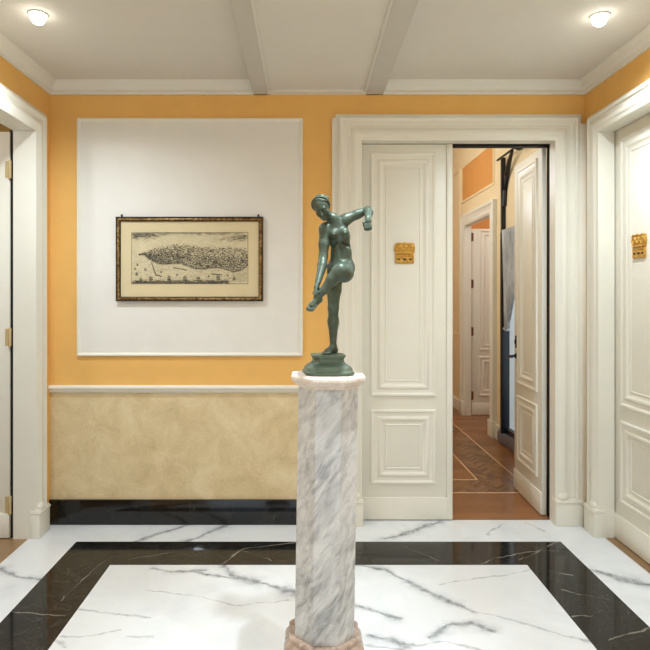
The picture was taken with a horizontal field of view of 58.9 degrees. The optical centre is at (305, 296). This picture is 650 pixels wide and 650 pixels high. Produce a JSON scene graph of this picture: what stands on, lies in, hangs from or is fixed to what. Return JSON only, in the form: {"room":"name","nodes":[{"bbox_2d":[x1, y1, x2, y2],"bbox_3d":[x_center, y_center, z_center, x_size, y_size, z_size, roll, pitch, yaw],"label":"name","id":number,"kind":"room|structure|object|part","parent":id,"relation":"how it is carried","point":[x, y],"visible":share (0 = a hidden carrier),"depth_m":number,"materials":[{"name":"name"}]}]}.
{"room":"historic interior","nodes":[
{"label":"historic interior","id":0,"kind":"room"},
{"bbox_2d":[0,123,10,131],"bbox_3d":[-2.922,-0.110,2.850,2.356,3.100,4.700,0,0,0],"label":"wall","id":1,"kind":"structure","parent":0,"point":[3,128],"depth_m":5.10,"materials":[{"name":"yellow paint"}]},
{"bbox_2d":[0,56,49,502],"bbox_3d":[-1.684,-0.010,1.099,0.120,2.900,5.398,0,0,0],"label":"wall","id":2,"kind":"structure","parent":0,"point":[11,77],"depth_m":3.61,"materials":[{"name":"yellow paint"}]},
{"bbox_2d":[0,132,11,537],"bbox_3d":[-2.061,0.225,3.447,0.613,2.419,0.067,0,0,0],"label":"door","id":3,"kind":"structure","parent":2,"relation":"in","point":[5,137],"depth_m":3.43,"materials":[{"name":"white paint"}]},
{"bbox_2d":[9,130,12,537],"bbox_3d":[-1.759,0.220,3.447,0.030,2.440,0.015,0,0,0],"label":"trim","id":4,"kind":"structure","parent":2,"relation":"attached to","point":[11,131],"depth_m":3.44,"materials":[{"name":"white wood"}]},
{"bbox_2d":[0,83,50,538],"bbox_3d":[-1.661,0.158,2.811,0.163,2.565,1.503,0,0,0],"label":"trim","id":5,"kind":"structure","parent":2,"relation":"attached to","point":[31,509],"depth_m":3.42,"materials":[{"name":"white paint"}]},
{"bbox_2d":[0,24,649,94],"bbox_3d":[0.073,-1.321,1.024,3.395,0.078,5.248,0,0,0],"label":"trim","id":6,"kind":"structure","parent":2,"relation":"attached to","point":[640,43],"depth_m":3.60,"materials":[{"name":"paint"}]},
{"bbox_2d":[50,95,584,498],"bbox_3d":[0.100,-0.010,3.723,3.800,2.900,0.150,0,0,0],"label":"wall","id":7,"kind":"structure","parent":0,"point":[103,445],"depth_m":3.65,"materials":[{"name":"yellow paint"}]},
{"bbox_2d":[49,499,296,524],"bbox_3d":[-0.716,1.361,3.639,1.817,0.158,0.018,0,0,0],"label":"baseboard","id":8,"kind":"structure","parent":7,"relation":"attached to","point":[62,511],"depth_m":3.63,"materials":[{"name":"black stone"}]},
{"bbox_2d":[48,385,297,392],"bbox_3d":[-0.730,0.584,3.634,1.789,0.050,0.028,0,0,0],"label":"trim","id":9,"kind":"structure","parent":7,"relation":"attached to","point":[52,388],"depth_m":3.63,"materials":[{"name":"white paint"}]},
{"bbox_2d":[116,214,262,300],"bbox_3d":[-0.735,-0.248,3.631,0.928,0.550,0.026,0,0,0],"label":"engraving","id":10,"kind":"object","parent":7,"relation":"attached to","point":[158,258],"visible":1,"depth_m":3.63,"materials":[{"name":"beige paper"}]},
{"bbox_2d":[131,232,247,283],"bbox_3d":[-0.733,-0.245,3.634,0.741,0.328,0.003,0,0,0],"label":"print","id":11,"kind":"object","parent":10,"relation":"attached to","point":[156,257],"depth_m":3.63,"materials":[{"name":"paper"}]},
{"bbox_2d":[77,118,302,355],"bbox_3d":[-0.735,-0.379,3.640,1.430,1.506,0.016,0,0,0],"label":"wall panel","id":12,"kind":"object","parent":7,"relation":"attached to","point":[128,167],"depth_m":3.64,"materials":[{"name":"white paint"}]},
{"bbox_2d":[332,118,335,213],"bbox_3d":[0.176,0.154,3.637,0.024,2.572,0.022,0,0,0],"label":"trim","id":13,"kind":"structure","parent":7,"relation":"attached to","point":[333,119],"depth_m":3.63,"materials":[{"name":"white paint"}]},
{"bbox_2d":[362,144,452,519],"bbox_3d":[0.647,0.225,3.724,0.594,2.419,0.053,0,0,0],"label":"door","id":14,"kind":"structure","parent":7,"relation":"in","point":[407,309],"depth_m":3.71,"materials":[{"name":"white paint"}]},
{"bbox_3d":[0.626,-0.146,3.704,0.420,1.572,0.013,0,0,0],"label":"panel","id":15,"kind":"part","parent":14,"relation":"part of","materials":[{"name":"white paint"}]},
{"bbox_3d":[0.626,0.965,3.704,0.420,0.480,0.013,0,0,0],"label":"panel","id":16,"kind":"part","parent":14,"relation":"part of","materials":[{"name":"white paint"}]},
{"bbox_2d":[394,242,414,263],"bbox_3d":[0.635,-0.284,3.700,0.136,0.137,0.018,0,0,0],"label":"plaque","id":17,"kind":"object","parent":14,"relation":"attached to","point":[404,252],"visible":1,"depth_m":3.70,"materials":[{"name":"gold metal"}]},
{"bbox_2d":[336,114,583,526],"bbox_3d":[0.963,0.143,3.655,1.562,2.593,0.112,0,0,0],"label":"trim","id":18,"kind":"structure","parent":7,"relation":"attached to","point":[352,130],"depth_m":3.62,"materials":[{"name":"white paint"}]},
{"bbox_2d":[508,148,545,514],"bbox_3d":[1.552,0.225,4.066,0.110,2.419,0.560,0,0,2],"label":"door","id":19,"kind":"structure","parent":7,"relation":"in","point":[530,174],"depth_m":4.00,"materials":[{"name":"white paint"}]},
{"bbox_3d":[1.579,-0.146,4.060,0.056,1.572,0.400,0,0,2],"label":"panel","id":20,"kind":"part","parent":19,"relation":"part of","materials":[{"name":"white paint"}]},
{"bbox_3d":[1.579,0.965,4.060,0.056,0.480,0.400,0,0,2],"label":"panel","id":21,"kind":"part","parent":19,"relation":"part of","materials":[{"name":"white paint"}]},
{"bbox_2d":[575,124,586,501],"bbox_3d":[1.732,0.175,3.630,0.079,2.530,0.036,0,0,0],"label":"trim","id":22,"kind":"structure","parent":7,"relation":"attached to","point":[583,127],"depth_m":3.61,"materials":[{"name":"white paint"}]},
{"bbox_2d":[0,407,649,649],"bbox_3d":[0.100,1.465,3.400,8.200,0.050,10.000,0,0,0],"label":"floor","id":23,"kind":"structure","parent":0,"point":[420,584],"depth_m":2.90,"materials":[{"name":"white stone"}]},
{"bbox_2d":[284,370,365,649],"bbox_3d":[0.073,0.862,2.150,0.300,1.150,0.300,1,0,0],"label":"pedestal","id":24,"kind":"object","parent":23,"relation":"on","point":[327,405],"visible":0.95,"depth_m":2.05,"materials":[{"name":"white stone"}]},
{"bbox_2d":[302,194,372,375],"bbox_3d":[0.117,-0.045,2.115,0.261,0.661,0.240,0,0,0],"label":"bronze statue","id":25,"kind":"object","parent":24,"relation":"on","point":[334,232],"visible":1,"depth_m":2.11,"materials":[{"name":"green metal"}]},
{"bbox_2d":[0,0,649,78],"bbox_3d":[0.100,-1.410,1.024,3.800,0.100,5.448,0,0,0],"label":"ceiling","id":26,"kind":"structure","parent":0,"point":[79,39],"depth_m":3.00,"materials":[{"name":"paint"}]},
{"bbox_2d":[27,9,48,24],"bbox_3d":[-1.288,-1.335,2.763,0.094,0.050,0.094,0,0,0],"label":"recessed light","id":27,"kind":"object","parent":26,"relation":"in","point":[38,17],"visible":1,"depth_m":2.74,"materials":[{"name":"glass"}]},
{"bbox_2d":[229,0,418,94],"bbox_3d":[0.078,-1.331,1.004,0.820,0.098,5.308,0,0,0],"label":"ceiling beam","id":28,"kind":"structure","parent":26,"relation":"attached to","point":[288,46],"depth_m":2.92,"materials":[{"name":"paint"}]},
{"bbox_2d":[589,11,610,26],"bbox_3d":[1.420,-1.335,2.780,0.094,0.050,0.094,0,0,0],"label":"recessed light","id":29,"kind":"object","parent":26,"relation":"in","point":[598,19],"visible":1,"depth_m":2.76,"materials":[{"name":"glass"}]},
{"bbox_2d":[471,218,489,228],"bbox_3d":[2.100,-0.360,8.450,4.200,3.600,0.100,0,0,0],"label":"wall","id":30,"kind":"structure","parent":0,"point":[485,224],"depth_m":8.40,"materials":[{"name":"orange paint"}]},
{"bbox_2d":[453,148,546,474],"bbox_3d":[1.975,-0.360,6.100,0.060,3.600,4.600,0,0,0],"label":"wall","id":31,"kind":"structure","parent":0,"point":[461,156],"depth_m":6.30,"materials":[{"name":"beige paint"}]},
{"bbox_2d":[453,148,494,335],"bbox_3d":[1.937,-0.565,7.065,0.016,2.110,2.270,0,0,0],"label":"trim","id":32,"kind":"structure","parent":31,"relation":"attached to","point":[477,174],"depth_m":6.59,"materials":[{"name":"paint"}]},
{"bbox_2d":[453,396,499,438],"bbox_3d":[1.935,1.370,7.085,0.020,0.140,2.630,0,0,0],"label":"baseboard","id":33,"kind":"structure","parent":31,"relation":"attached to","point":[455,400],"depth_m":7.31,"materials":[{"name":"white paint"}]},
{"bbox_2d":[459,199,496,437],"bbox_3d":[1.949,0.220,6.490,0.112,2.440,1.260,0,0,0],"label":"trim","id":34,"kind":"structure","parent":31,"relation":"attached to","point":[487,210],"depth_m":6.97,"materials":[{"name":"white paint"}]},
{"bbox_2d":[471,229,489,414],"bbox_3d":[2.317,0.302,7.013,0.633,2.264,0.054,0,0,0],"label":"door","id":35,"kind":"structure","parent":31,"relation":"in","point":[480,238],"depth_m":7.00,"materials":[{"name":"white paint"}]},
{"bbox_3d":[2.323,-0.085,6.994,0.440,1.462,0.013,0,0,0],"label":"panel","id":36,"kind":"part","parent":35,"relation":"part of","materials":[{"name":"white paint"}]},
{"bbox_3d":[2.323,0.965,6.994,0.440,0.480,0.013,0,0,0],"label":"panel","id":37,"kind":"part","parent":35,"relation":"part of","materials":[{"name":"white paint"}]},
{"bbox_2d":[497,430,514,452],"bbox_3d":[1.968,1.384,5.258,0.113,0.112,1.015,0,0,0],"label":"trim","id":38,"kind":"structure","parent":31,"relation":"attached to","point":[506,440],"depth_m":5.48,"materials":[{"name":"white wood"}]},
{"bbox_2d":[500,157,514,438],"bbox_3d":[1.950,-0.015,5.355,0.090,2.690,0.810,0,0,0],"label":"window","id":39,"kind":"structure","parent":31,"relation":"in","point":[504,335],"depth_m":5.60,"materials":[{"name":"black paint"}]},
{"bbox_2d":[502,226,514,330],"bbox_3d":[1.932,-0.159,5.379,0.070,0.982,0.446,0,0,0],"label":"curtain","id":40,"kind":"object","parent":39,"relation":"hanging from","point":[508,235],"visible":0.9,"depth_m":5.44,"materials":[{"name":"white fabric"}]},
{"bbox_2d":[496,148,522,205],"bbox_3d":[1.884,-1.134,5.298,0.104,0.506,0.647,0,0,4],"label":"curtain rod","id":41,"kind":"object","parent":31,"relation":"attached to","point":[509,160],"visible":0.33,"depth_m":5.46,"materials":[{"name":"black paint"}]},
{"bbox_3d":[1.865,-1.333,5.340,0.022,0.026,0.520,0,0,0],"label":"rod","id":42,"kind":"part","parent":41,"relation":"part of","materials":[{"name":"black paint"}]},
{"bbox_2d":[510,298,514,430],"bbox_3d":[3.103,-0.260,5.840,2.195,3.600,0.080,0,0,0],"label":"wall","id":43,"kind":"structure","parent":0,"point":[512,322],"depth_m":5.80,"materials":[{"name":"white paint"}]},
{"bbox_2d":[585,48,649,123],"bbox_3d":[1.841,-0.010,1.099,0.140,2.900,5.398,0,0,0],"label":"wall","id":44,"kind":"structure","parent":0,"point":[637,71],"depth_m":3.25,"materials":[{"name":"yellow paint"}]},
{"bbox_2d":[583,79,649,537],"bbox_3d":[1.782,0.163,2.845,0.127,2.555,1.453,0,0,0],"label":"trim","id":45,"kind":"structure","parent":44,"relation":"attached to","point":[599,508],"depth_m":3.44,"materials":[{"name":"white paint"}]},
{"bbox_2d":[614,113,649,563],"bbox_3d":[1.863,0.218,3.166,0.053,2.432,0.585,0,0,0],"label":"door","id":46,"kind":"structure","parent":44,"relation":"in","point":[632,141],"depth_m":3.26,"materials":[{"name":"white paint"}]},
{"bbox_3d":[1.843,-0.146,3.166,0.013,1.572,0.415,0,0,0],"label":"panel","id":47,"kind":"part","parent":46,"relation":"part of","materials":[{"name":"white paint"}]},
{"bbox_3d":[1.843,0.965,3.166,0.013,0.480,0.415,0,0,0],"label":"panel","id":48,"kind":"part","parent":46,"relation":"part of","materials":[{"name":"white paint"}]},
{"bbox_2d":[631,233,646,258],"bbox_3d":[1.841,-0.284,3.185,0.018,0.137,0.136,0,0,0],"label":"plaque","id":49,"kind":"object","parent":46,"relation":"attached to","point":[638,241],"visible":1,"depth_m":3.17,"materials":[{"name":"gold metal"}]}
]}

